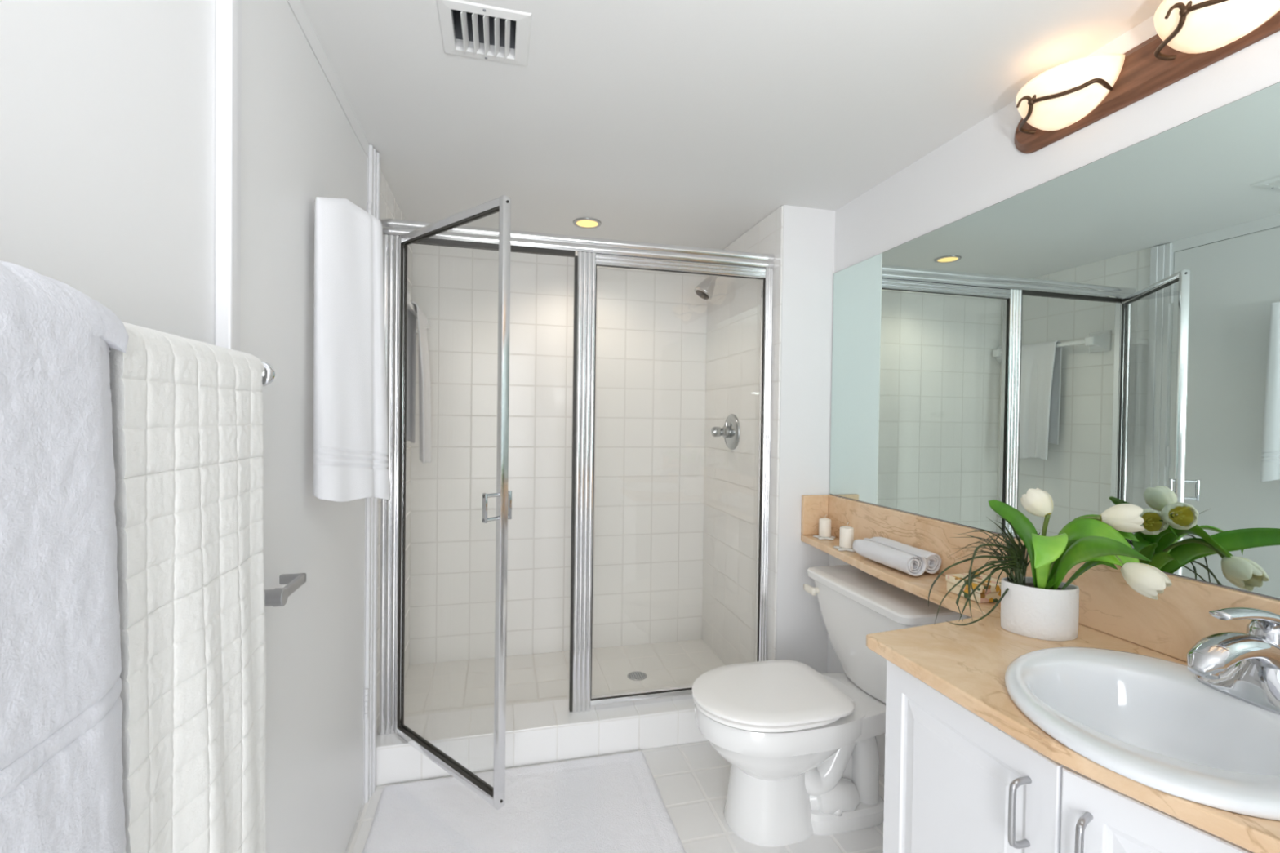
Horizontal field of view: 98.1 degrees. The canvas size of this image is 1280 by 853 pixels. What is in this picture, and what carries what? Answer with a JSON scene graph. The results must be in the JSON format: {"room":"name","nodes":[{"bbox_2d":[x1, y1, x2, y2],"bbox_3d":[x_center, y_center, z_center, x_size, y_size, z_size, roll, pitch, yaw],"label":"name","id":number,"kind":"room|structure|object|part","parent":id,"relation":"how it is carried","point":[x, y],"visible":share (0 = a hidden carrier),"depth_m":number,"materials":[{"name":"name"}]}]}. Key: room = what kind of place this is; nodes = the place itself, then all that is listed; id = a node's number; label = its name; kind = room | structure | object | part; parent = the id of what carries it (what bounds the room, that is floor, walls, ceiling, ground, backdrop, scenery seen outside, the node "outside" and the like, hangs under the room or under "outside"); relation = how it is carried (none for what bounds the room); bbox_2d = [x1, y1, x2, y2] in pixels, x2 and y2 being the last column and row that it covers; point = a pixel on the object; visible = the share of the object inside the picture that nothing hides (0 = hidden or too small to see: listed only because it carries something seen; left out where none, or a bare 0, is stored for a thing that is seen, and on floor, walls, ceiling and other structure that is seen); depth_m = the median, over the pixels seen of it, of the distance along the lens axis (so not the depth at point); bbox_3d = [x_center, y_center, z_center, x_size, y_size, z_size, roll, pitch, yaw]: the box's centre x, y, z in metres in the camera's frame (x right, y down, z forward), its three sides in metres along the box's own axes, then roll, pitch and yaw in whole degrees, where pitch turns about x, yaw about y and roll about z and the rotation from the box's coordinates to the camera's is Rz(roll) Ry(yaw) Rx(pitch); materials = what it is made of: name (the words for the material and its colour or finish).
{"room":"bathroom","nodes":[
{"label":"bathroom","id":0,"kind":"room"},
{"bbox_2d":[0,0,412,804],"bbox_3d":[-0.746,0.174,1.027,0.100,2.153,3.450,1,1,-14],"label":"wall","id":1,"kind":"structure","parent":0,"point":[108,107],"depth_m":0.64,"materials":[{"name":"white paint"}]},
{"bbox_2d":[109,346,275,386],"bbox_3d":[-0.485,-0.072,0.389,0.089,0.048,0.932,1,1,-14],"label":"towel bar","id":2,"kind":"object","parent":1,"relation":"attached to","point":[268,375],"visible":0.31,"depth_m":0.83,"materials":[{"name":"silver metal"}]},
{"bbox_2d":[0,261,128,852],"bbox_3d":[-0.410,0.246,0.233,0.112,0.723,0.525,1,1,-14],"label":"towel","id":3,"kind":"object","parent":2,"relation":"hanging from","point":[61,767],"visible":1,"depth_m":0.40,"materials":[{"name":"white fabric"}]},
{"bbox_2d":[109,321,266,852],"bbox_3d":[-0.519,0.279,0.655,0.071,0.762,0.333,1,1,-14],"label":"towel","id":4,"kind":"object","parent":2,"relation":"hanging from","point":[188,431],"visible":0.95,"depth_m":0.60,"materials":[{"name":"white fabric"}]},
{"bbox_2d":[214,0,241,351],"bbox_3d":[-0.646,0.180,0.878,0.022,2.149,0.061,1,1,-14],"label":"trim","id":5,"kind":"structure","parent":1,"relation":"attached to","point":[228,12],"depth_m":0.84,"materials":[{"name":"white paint"}]},
{"bbox_2d":[240,0,371,852],"bbox_3d":[-0.795,0.194,1.355,0.146,2.104,0.928,1,1,-14],"label":"door","id":6,"kind":"structure","parent":1,"relation":"in","point":[299,145],"depth_m":1.19,"materials":[{"name":"white paint"}]},
{"bbox_3d":[-0.668,0.300,1.021,0.060,0.052,0.148,1,1,-14],"label":"lever","id":7,"kind":"part","parent":6,"relation":"part of","materials":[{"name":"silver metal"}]},
{"bbox_3d":[-0.747,-0.499,1.390,0.070,0.040,0.084,1,1,-14],"label":"robe hook","id":8,"kind":"object","parent":6,"relation":"attached to","visible":0},
{"bbox_2d":[313,196,390,502],"bbox_3d":[-0.684,-0.171,1.332,0.049,0.729,0.221,1,1,14],"label":"hand towel","id":9,"kind":"object","parent":8,"relation":"hanging from","point":[351,435],"visible":1,"depth_m":1.30,"materials":[{"name":"white fabric"}]},
{"bbox_2d":[364,144,380,803],"bbox_3d":[-0.890,0.163,1.849,0.022,2.149,0.078,1,1,-14],"label":"trim","id":10,"kind":"structure","parent":1,"relation":"attached to","point":[374,157],"depth_m":1.84,"materials":[{"name":"white paint"}]},
{"bbox_2d":[407,292,429,333],"bbox_3d":[-0.989,-0.492,2.396,0.082,0.110,0.685,1,1,-14],"label":"towel bar","id":11,"kind":"object","parent":1,"relation":"attached to","point":[411,307],"visible":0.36,"depth_m":2.30,"materials":[{"name":"white metal"}]},
{"bbox_3d":[-0.919,-0.487,2.117,0.082,0.110,0.110,1,1,-14],"label":"bar post","id":12,"kind":"part","parent":11,"relation":"part of","materials":[{"name":"silver metal"}]},
{"bbox_2d":[405,301,431,464],"bbox_3d":[-0.970,-0.177,2.434,0.089,0.686,0.270,1,1,-14],"label":"towel","id":13,"kind":"object","parent":11,"relation":"hanging from","point":[424,381],"visible":0.94,"depth_m":2.44,"materials":[{"name":"white fabric"}]},
{"bbox_3d":[-1.060,-0.496,2.675,0.082,0.110,0.110,1,1,-14],"label":"bar post","id":14,"kind":"part","parent":11,"relation":"part of","materials":[{"name":"white ceramic"}]},
{"bbox_2d":[408,244,707,665],"bbox_3d":[-0.390,0.152,2.947,1.728,2.153,0.100,1,1,-14],"label":"wall","id":15,"kind":"structure","parent":0,"point":[651,326],"depth_m":2.88,"materials":[{"name":"tile"}]},
{"bbox_2d":[404,639,725,716],"bbox_3d":[-0.314,1.234,2.595,1.524,0.102,0.655,1,1,-14],"label":"floor","id":16,"kind":"structure","parent":0,"point":[468,684],"depth_m":2.64,"materials":[{"name":"tile"}]},
{"bbox_2d":[627,671,646,680],"bbox_3d":[-0.014,1.184,2.641,0.092,0.004,0.092,1,1,-14],"label":"shower drain","id":17,"kind":"object","parent":16,"relation":"on","point":[637,675],"visible":1,"depth_m":2.63,"materials":[{"name":"grey metal"}]},
{"bbox_2d":[345,740,884,852],"bbox_3d":[0.259,1.308,0.815,1.969,0.080,2.710,1,1,-14],"label":"floor","id":18,"kind":"structure","parent":0,"point":[691,780],"depth_m":1.82,"materials":[{"name":"tile"}]},
{"bbox_2d":[362,751,685,852],"bbox_3d":[-0.356,1.239,1.704,0.920,0.015,0.636,1,1,-14],"label":"bath mat","id":19,"kind":"object","parent":18,"relation":"on","point":[614,803],"visible":0.96,"depth_m":1.76,"materials":[{"name":"white fabric"}]},
{"bbox_2d":[376,684,706,785],"bbox_3d":[-0.210,1.175,2.184,1.524,0.134,0.192,1,1,-14],"label":"shower curb","id":20,"kind":"object","parent":18,"relation":"on","point":[543,731],"visible":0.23,"depth_m":2.07,"materials":[{"name":"tile"}]},
{"bbox_2d":[378,195,774,809],"bbox_3d":[-0.134,0.195,1.918,1.522,1.833,0.561,1,1,-14],"label":"shower enclosure","id":21,"kind":"object","parent":20,"relation":"on","point":[592,253],"visible":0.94,"depth_m":2.05,"materials":[{"name":"silver metal"}]},
{"bbox_3d":[-0.624,0.218,1.790,0.604,1.765,0.028,1,1,39],"label":"shower door","id":22,"kind":"part","parent":21,"relation":"part of","materials":[{"name":"clear glass"}]},
{"bbox_3d":[-0.423,0.230,1.578,0.016,0.084,0.050,1,1,39],"label":"pull handle","id":23,"kind":"part","parent":21,"relation":"part of","materials":[{"name":"silver metal"}]},
{"bbox_3d":[-0.386,0.229,1.623,0.016,0.084,0.018,1,1,39],"label":"pull handle","id":24,"kind":"part","parent":21,"relation":"part of","materials":[{"name":"silver metal"}]},
{"bbox_3d":[-0.184,-0.697,2.154,1.522,0.056,0.050,1,1,-14],"label":"header rail","id":25,"kind":"part","parent":21,"relation":"part of","materials":[{"name":"silver metal"}]},
{"bbox_3d":[-0.219,0.219,2.161,0.070,1.776,0.041,1,1,-14],"label":"post","id":26,"kind":"part","parent":21,"relation":"part of","materials":[{"name":"silver metal"}]},
{"bbox_3d":[0.150,1.092,2.268,0.714,0.037,0.038,1,1,-14],"label":"rail","id":27,"kind":"part","parent":21,"relation":"part of","materials":[{"name":"silver metal"}]},
{"bbox_3d":[0.173,-0.643,2.244,0.714,0.043,0.038,1,1,-14],"label":"fixed panel rail","id":28,"kind":"part","parent":21,"relation":"part of","materials":[{"name":"silver metal"}]},
{"bbox_2d":[692,564,966,846],"bbox_3d":[0.530,0.895,1.809,0.743,0.725,0.540,1,1,-14],"label":"toilet","id":29,"kind":"object","parent":18,"relation":"on","point":[799,743],"visible":0.98,"depth_m":1.72,"materials":[{"name":"white ceramic"}]},
{"bbox_3d":[0.394,0.863,1.774,0.454,0.016,0.378,1,1,-14],"label":"seat","id":30,"kind":"part","parent":29,"relation":"part of","materials":[{"name":"white plastic"}]},
{"bbox_3d":[0.399,0.841,1.775,0.472,0.020,0.386,1,1,-14],"label":"seat lid","id":31,"kind":"part","parent":29,"relation":"part of","materials":[{"name":"white plastic"}]},
{"bbox_3d":[0.641,0.604,2.063,0.038,0.027,0.068,1,1,-14],"label":"flush lever","id":32,"kind":"part","parent":29,"relation":"part of","materials":[{"name":"beige plastic"}]},
{"bbox_3d":[0.791,0.726,1.872,0.198,0.312,0.504,1,1,-14],"label":"tank","id":33,"kind":"part","parent":29,"relation":"part of","materials":[{"name":"white ceramic"}]},
{"bbox_3d":[0.787,0.552,1.868,0.221,0.034,0.540,1,1,-14],"label":"tank lid","id":34,"kind":"part","parent":29,"relation":"part of","materials":[{"name":"white ceramic"}]},
{"bbox_2d":[883,659,1254,852],"bbox_3d":[0.910,0.891,0.689,0.574,0.774,1.182,1,1,-14],"label":"vanity cabinet","id":35,"kind":"object","parent":18,"relation":"on","point":[955,781],"visible":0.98,"depth_m":0.94,"materials":[{"name":"white wood"}]},
{"bbox_3d":[0.579,0.828,1.016,0.018,0.653,0.380,1,1,-14],"label":"cabinet door","id":36,"kind":"part","parent":35,"relation":"part of","materials":[{"name":"white wood"}]},
{"bbox_3d":[0.592,0.603,0.867,0.038,0.110,0.010,1,1,-14],"label":"bar handle","id":37,"kind":"part","parent":35,"relation":"part of","materials":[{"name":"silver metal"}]},
{"bbox_2d":[800,494,1279,852],"bbox_3d":[0.799,0.396,1.179,0.560,0.190,2.243,1,1,-14],"label":"countertop","id":38,"kind":"structure","parent":35,"relation":"on","point":[967,664],"depth_m":1.17,"materials":[{"name":"beige wood"}]},
{"bbox_2d":[813,535,835,540],"bbox_3d":[0.745,0.444,2.231,0.086,0.010,0.088,1,1,-14],"label":"dish","id":39,"kind":"object","parent":38,"relation":"on","point":[831,538],"visible":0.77,"depth_m":2.21,"materials":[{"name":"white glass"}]},
{"bbox_2d":[818,514,831,537],"bbox_3d":[0.743,0.396,2.230,0.047,0.087,0.047,1,1,-14],"label":"pillar candle","id":40,"kind":"object","parent":39,"relation":"on","point":[824,523],"visible":1,"depth_m":2.21,"materials":[{"name":"white wax"}]},
{"bbox_2d":[833,546,855,551],"bbox_3d":[0.758,0.447,2.036,0.088,0.010,0.086,1,1,-14],"label":"dish","id":41,"kind":"object","parent":38,"relation":"on","point":[839,548],"visible":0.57,"depth_m":2.01,"materials":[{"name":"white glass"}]},
{"bbox_2d":[839,522,853,548],"bbox_3d":[0.758,0.397,2.038,0.049,0.091,0.049,1,1,-14],"label":"pillar candle","id":42,"kind":"object","parent":41,"relation":"on","point":[846,533],"visible":0.93,"depth_m":2.02,"materials":[{"name":"white wax"}]},
{"bbox_2d":[852,537,926,576],"bbox_3d":[0.803,0.419,1.812,0.070,0.064,0.285,1,1,-14],"label":"rolled towel","id":43,"kind":"object","parent":38,"relation":"on","point":[913,564],"visible":1,"depth_m":1.76,"materials":[{"name":"white fabric"}]},
{"bbox_2d":[870,537,941,573],"bbox_3d":[0.867,0.418,1.838,0.065,0.063,0.280,1,1,-14],"label":"rolled towel","id":44,"kind":"object","parent":38,"relation":"on","point":[933,560],"visible":0.38,"depth_m":1.73,"materials":[{"name":"white fabric"}]},
{"bbox_2d":[946,572,1001,603],"bbox_3d":[0.922,0.438,1.514,0.109,0.046,0.116,1,1,-14],"label":"soap box","id":45,"kind":"object","parent":38,"relation":"on","point":[993,594],"visible":0.66,"depth_m":1.48,"materials":[{"name":"cardboard"}]},
{"bbox_3d":[0.922,0.425,1.514,0.109,0.019,0.116,1,1,-14],"label":"box lid","id":46,"kind":"part","parent":45,"relation":"part of","materials":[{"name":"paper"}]},
{"bbox_2d":[1000,576,1079,640],"bbox_3d":[0.900,0.409,1.254,0.132,0.112,0.112,1,1,-14],"label":"pot","id":47,"kind":"object","parent":38,"relation":"on","point":[1048,610],"depth_m":1.22,"materials":[{"name":"white ceramic"}]},
{"bbox_2d":[928,488,1172,640],"bbox_3d":[0.871,0.301,1.199,0.398,0.328,0.393,1,1,40],"label":"tulips","id":48,"kind":"object","parent":38,"relation":"on","point":[1043,606],"visible":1,"depth_m":1.21,"materials":[{"name":"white plant"}]},
{"bbox_3d":[0.744,0.333,1.221,0.293,0.095,0.038,1,1,-14],"label":"grass blade","id":49,"kind":"part","parent":48,"relation":"part of","materials":[{"name":"green plant"}]},
{"bbox_3d":[0.751,0.363,1.231,0.252,0.126,0.022,1,1,-14],"label":"grass blade","id":50,"kind":"part","parent":48,"relation":"part of","materials":[{"name":"green plant"}]},
{"bbox_3d":[0.810,0.319,1.325,0.060,0.088,0.133,1,1,-14],"label":"grass blade","id":51,"kind":"part","parent":48,"relation":"part of","materials":[{"name":"green plant"}]},
{"bbox_3d":[0.807,0.311,1.313,0.078,0.103,0.088,1,1,-14],"label":"grass blade","id":52,"kind":"part","parent":48,"relation":"part of","materials":[{"name":"green plant"}]},
{"bbox_3d":[0.805,0.322,1.290,0.146,0.083,0.004,1,1,21],"label":"grass blade","id":53,"kind":"part","parent":48,"relation":"part of","materials":[{"name":"green plant"}]},
{"bbox_3d":[0.821,0.330,1.324,0.061,0.066,0.112,1,1,-14],"label":"grass blade","id":54,"kind":"part","parent":48,"relation":"part of","materials":[{"name":"green plant"}]},
{"bbox_3d":[0.830,0.308,1.340,0.025,0.109,0.136,1,1,-14],"label":"grass blade","id":55,"kind":"part","parent":48,"relation":"part of","materials":[{"name":"green plant"}]},
{"bbox_3d":[0.773,0.386,1.243,0.222,0.107,0.013,1,1,-14],"label":"grass blade","id":56,"kind":"part","parent":48,"relation":"part of","materials":[{"name":"green plant"}]},
{"bbox_3d":[0.773,0.361,1.223,0.209,0.106,0.049,1,1,-14],"label":"grass blade","id":57,"kind":"part","parent":48,"relation":"part of","materials":[{"name":"green plant"}]},
{"bbox_3d":[0.813,0.326,1.293,0.103,0.074,0.054,1,1,-14],"label":"grass blade","id":58,"kind":"part","parent":48,"relation":"part of","materials":[{"name":"green plant"}]},
{"bbox_3d":[0.806,0.312,1.301,0.091,0.102,0.115,1,1,-14],"label":"grass blade","id":59,"kind":"part","parent":48,"relation":"part of","materials":[{"name":"green plant"}]},
{"bbox_3d":[0.814,0.310,1.288,0.077,0.107,0.090,1,1,-14],"label":"grass blade","id":60,"kind":"part","parent":48,"relation":"part of","materials":[{"name":"green plant"}]},
{"bbox_3d":[0.815,0.327,1.286,0.064,0.073,0.077,1,1,-14],"label":"grass blade","id":61,"kind":"part","parent":48,"relation":"part of","materials":[{"name":"green plant"}]},
{"bbox_3d":[0.779,0.366,1.230,0.211,0.103,0.039,1,1,-14],"label":"grass blade","id":62,"kind":"part","parent":48,"relation":"part of","materials":[{"name":"green plant"}]},
{"bbox_3d":[0.787,0.338,1.232,0.173,0.157,0.047,1,1,-14],"label":"grass blade","id":63,"kind":"part","parent":48,"relation":"part of","materials":[{"name":"green plant"}]},
{"bbox_3d":[0.825,0.323,1.300,0.056,0.080,0.091,1,1,-14],"label":"grass blade","id":64,"kind":"part","parent":48,"relation":"part of","materials":[{"name":"green plant"}]},
{"bbox_3d":[0.795,0.358,1.237,0.147,0.101,0.032,1,1,-14],"label":"grass blade","id":65,"kind":"part","parent":48,"relation":"part of","materials":[{"name":"green plant"}]},
{"bbox_3d":[0.826,0.313,1.298,0.048,0.100,0.101,1,1,-14],"label":"grass blade","id":66,"kind":"part","parent":48,"relation":"part of","materials":[{"name":"green plant"}]},
{"bbox_3d":[0.795,0.291,1.246,0.155,0.126,0.013,1,1,-14],"label":"grass blade","id":67,"kind":"part","parent":48,"relation":"part of","materials":[{"name":"green plant"}]},
{"bbox_3d":[0.808,0.328,1.251,0.130,0.054,0.007,1,1,-17],"label":"grass blade","id":68,"kind":"part","parent":48,"relation":"part of","materials":[{"name":"green plant"}]},
{"bbox_3d":[0.825,0.348,1.261,0.079,0.063,0.015,1,1,-10],"label":"grass blade","id":69,"kind":"part","parent":48,"relation":"part of","materials":[{"name":"green plant"}]},
{"bbox_3d":[0.854,0.310,1.323,0.007,0.107,0.142,1,1,-14],"label":"grass blade","id":70,"kind":"part","parent":48,"relation":"part of","materials":[{"name":"green plant"}]},
{"bbox_3d":[0.819,0.305,1.261,0.084,0.099,0.028,1,1,-14],"label":"grass blade","id":71,"kind":"part","parent":48,"relation":"part of","materials":[{"name":"green plant"}]},
{"bbox_3d":[0.858,0.309,1.316,0.042,0.110,0.128,1,1,-14],"label":"grass blade","id":72,"kind":"part","parent":48,"relation":"part of","materials":[{"name":"green plant"}]},
{"bbox_3d":[0.826,0.316,1.258,0.091,0.078,0.007,1,1,-9],"label":"grass blade","id":73,"kind":"part","parent":48,"relation":"part of","materials":[{"name":"green plant"}]},
{"bbox_3d":[0.854,0.320,1.302,0.004,0.088,0.104,1,1,-14],"label":"grass blade","id":74,"kind":"part","parent":48,"relation":"part of","materials":[{"name":"green plant"}]},
{"bbox_3d":[0.803,0.273,1.229,0.147,0.161,0.049,1,1,-14],"label":"grass blade","id":75,"kind":"part","parent":48,"relation":"part of","materials":[{"name":"green plant"}]},
{"bbox_3d":[0.845,0.342,1.273,0.047,0.067,0.027,1,1,-14],"label":"grass blade","id":76,"kind":"part","parent":48,"relation":"part of","materials":[{"name":"green plant"}]},
{"bbox_3d":[0.830,0.282,1.254,0.092,0.146,0.018,1,1,-14],"label":"grass blade","id":77,"kind":"part","parent":48,"relation":"part of","materials":[{"name":"green plant"}]},
{"bbox_3d":[0.827,0.274,1.246,0.106,0.161,0.032,1,1,-14],"label":"grass blade","id":78,"kind":"part","parent":48,"relation":"part of","materials":[{"name":"green plant"}]},
{"bbox_3d":[0.884,0.300,1.253,0.016,0.109,0.045,0,1,-44],"label":"grass blade","id":79,"kind":"part","parent":48,"relation":"part of","materials":[{"name":"green plant"}]},
{"bbox_3d":[0.920,0.331,1.290,0.145,0.069,0.005,0,1,-29],"label":"grass blade","id":80,"kind":"part","parent":48,"relation":"part of","materials":[{"name":"green plant"}]},
{"bbox_3d":[0.923,0.313,1.314,0.005,0.103,0.152,2,1,43],"label":"grass blade","id":81,"kind":"part","parent":48,"relation":"part of","materials":[{"name":"green plant"}]},
{"bbox_3d":[0.890,0.281,1.230,0.009,0.179,0.044,1,1,6],"label":"tulip stem","id":82,"kind":"part","parent":48,"relation":"part of","materials":[{"name":"green plant"}]},
{"bbox_3d":[0.939,0.280,1.216,0.107,0.183,0.016,1,1,42],"label":"tulip stem","id":83,"kind":"part","parent":48,"relation":"part of","materials":[{"name":"green plant"}]},
{"bbox_3d":[0.937,0.308,1.174,0.015,0.129,0.159,1,1,-17],"label":"tulip stem","id":84,"kind":"part","parent":48,"relation":"part of","materials":[{"name":"green plant"}]},
{"bbox_2d":[1004,646,1279,820],"bbox_3d":[0.846,0.531,0.902,0.489,0.158,0.468,1,1,-14],"label":"sink","id":85,"kind":"object","parent":38,"relation":"in","point":[1148,721],"visible":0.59,"depth_m":0.95,"materials":[{"name":"white ceramic"}]},
{"bbox_2d":[1186,607,1279,714],"bbox_3d":[0.997,0.376,0.932,0.214,0.159,0.173,1,1,12],"label":"faucet","id":86,"kind":"object","parent":38,"relation":"on","point":[1245,667],"visible":1,"depth_m":0.90,"materials":[{"name":"silver metal"}]},
{"bbox_3d":[0.984,0.387,0.908,0.219,0.101,0.080,1,1,-14],"label":"spout","id":87,"kind":"part","parent":86,"relation":"part of","materials":[{"name":"silver metal"}]},
{"bbox_3d":[1.009,0.333,0.913,0.160,0.074,0.060,1,1,-14],"label":"lever handle","id":88,"kind":"part","parent":86,"relation":"part of","materials":[{"name":"silver metal"}]},
{"bbox_3d":[0.625,0.605,0.783,0.038,0.110,0.010,0,1,-33],"label":"bar handle","id":89,"kind":"part","parent":35,"relation":"part of","materials":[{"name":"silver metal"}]},
{"bbox_3d":[0.730,0.834,0.666,0.018,0.653,0.389,0,1,-33],"label":"cabinet door","id":90,"kind":"part","parent":35,"relation":"part of","materials":[{"name":"white wood"}]},
{"bbox_2d":[299,0,1163,249],"bbox_3d":[0.174,-0.903,1.240,1.969,0.020,3.650,1,1,-14],"label":"ceiling","id":91,"kind":"structure","parent":0,"point":[675,122],"depth_m":1.51,"materials":[{"name":"white paint"}]},
{"bbox_2d":[435,0,532,66],"bbox_3d":[-0.353,-0.976,1.273,0.199,0.173,0.188,1,1,-14],"label":"ceiling vent","id":92,"kind":"object","parent":91,"relation":"in","point":[477,23],"visible":0.94,"depth_m":1.29,"materials":[{"name":"white metal"}]},
{"bbox_2d":[573,217,601,228],"bbox_3d":[-0.237,-0.913,2.498,0.128,0.006,0.128,1,1,-14],"label":"recessed light","id":93,"kind":"object","parent":91,"relation":"in","point":[585,223],"visible":1,"depth_m":2.49,"materials":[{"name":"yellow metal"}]},
{"bbox_2d":[702,204,835,673],"bbox_3d":[0.580,0.169,2.708,0.245,2.153,0.836,1,1,-14],"label":"wall","id":94,"kind":"structure","parent":0,"point":[733,340],"depth_m":2.32,"materials":[{"name":"paint"}]},
{"bbox_2d":[694,275,717,300],"bbox_3d":[0.365,-0.705,2.658,0.214,0.204,0.094,1,1,-14],"label":"shower head","id":95,"kind":"object","parent":94,"relation":"attached to","point":[704,290],"visible":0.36,"depth_m":2.62,"materials":[{"name":"silver metal"}]},
{"bbox_2d":[711,413,739,449],"bbox_3d":[0.400,0.026,2.707,0.108,0.176,0.176,1,1,-14],"label":"shower valve","id":96,"kind":"object","parent":94,"relation":"attached to","point":[730,431],"visible":1,"depth_m":2.68,"materials":[{"name":"grey metal"}]},
{"bbox_3d":[0.393,0.018,2.705,0.094,0.075,0.060,1,1,-14],"label":"valve knob","id":97,"kind":"part","parent":96,"relation":"part of","materials":[{"name":"grey metal"}]},
{"bbox_2d":[826,15,1279,777],"bbox_3d":[1.168,0.200,1.077,0.100,2.153,2.614,1,1,-14],"label":"wall","id":98,"kind":"structure","parent":0,"point":[982,167],"depth_m":1.55,"materials":[{"name":"white paint"}]},
{"bbox_2d":[827,494,1279,662],"bbox_3d":[1.062,0.385,1.244,0.019,0.163,2.242,1,1,-14],"label":"backsplash","id":99,"kind":"structure","parent":98,"relation":"attached to","point":[1171,624],"depth_m":1.24,"materials":[{"name":"beige wood"}]},
{"bbox_2d":[829,81,1279,599],"bbox_3d":[1.091,-0.158,1.179,0.006,0.920,2.360,1,1,-14],"label":"wall mirror","id":100,"kind":"object","parent":98,"relation":"attached to","point":[1102,334],"visible":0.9,"depth_m":1.29,"materials":[{"name":"silver mirror"}]},
{"bbox_2d":[1013,0,1279,154],"bbox_3d":[1.055,-0.770,1.020,0.164,0.120,0.960,1,1,-14],"label":"vanity light","id":101,"kind":"object","parent":98,"relation":"attached to","point":[1193,36],"visible":1,"depth_m":1.19,"materials":[{"name":"brown wood"}]},
{"bbox_3d":[0.971,-0.778,1.321,0.147,0.055,0.213,1,1,-14],"label":"scroll arm","id":102,"kind":"part","parent":101,"relation":"part of","materials":[{"name":"brown metal"}]},
{"bbox_3d":[0.980,-0.771,1.316,0.114,0.094,0.228,1,1,-14],"label":"lamp shade","id":103,"kind":"part","parent":101,"relation":"part of","materials":[{"name":"white glass"}]},
{"bbox_3d":[1.045,-0.772,1.026,0.147,0.055,0.213,1,1,-14],"label":"scroll arm","id":104,"kind":"part","parent":101,"relation":"part of","materials":[{"name":"brown metal"}]},
{"bbox_3d":[1.055,-0.766,1.020,0.114,0.094,0.228,1,1,-14],"label":"lamp shade","id":105,"kind":"part","parent":101,"relation":"part of","materials":[{"name":"white glass"}]}
]}

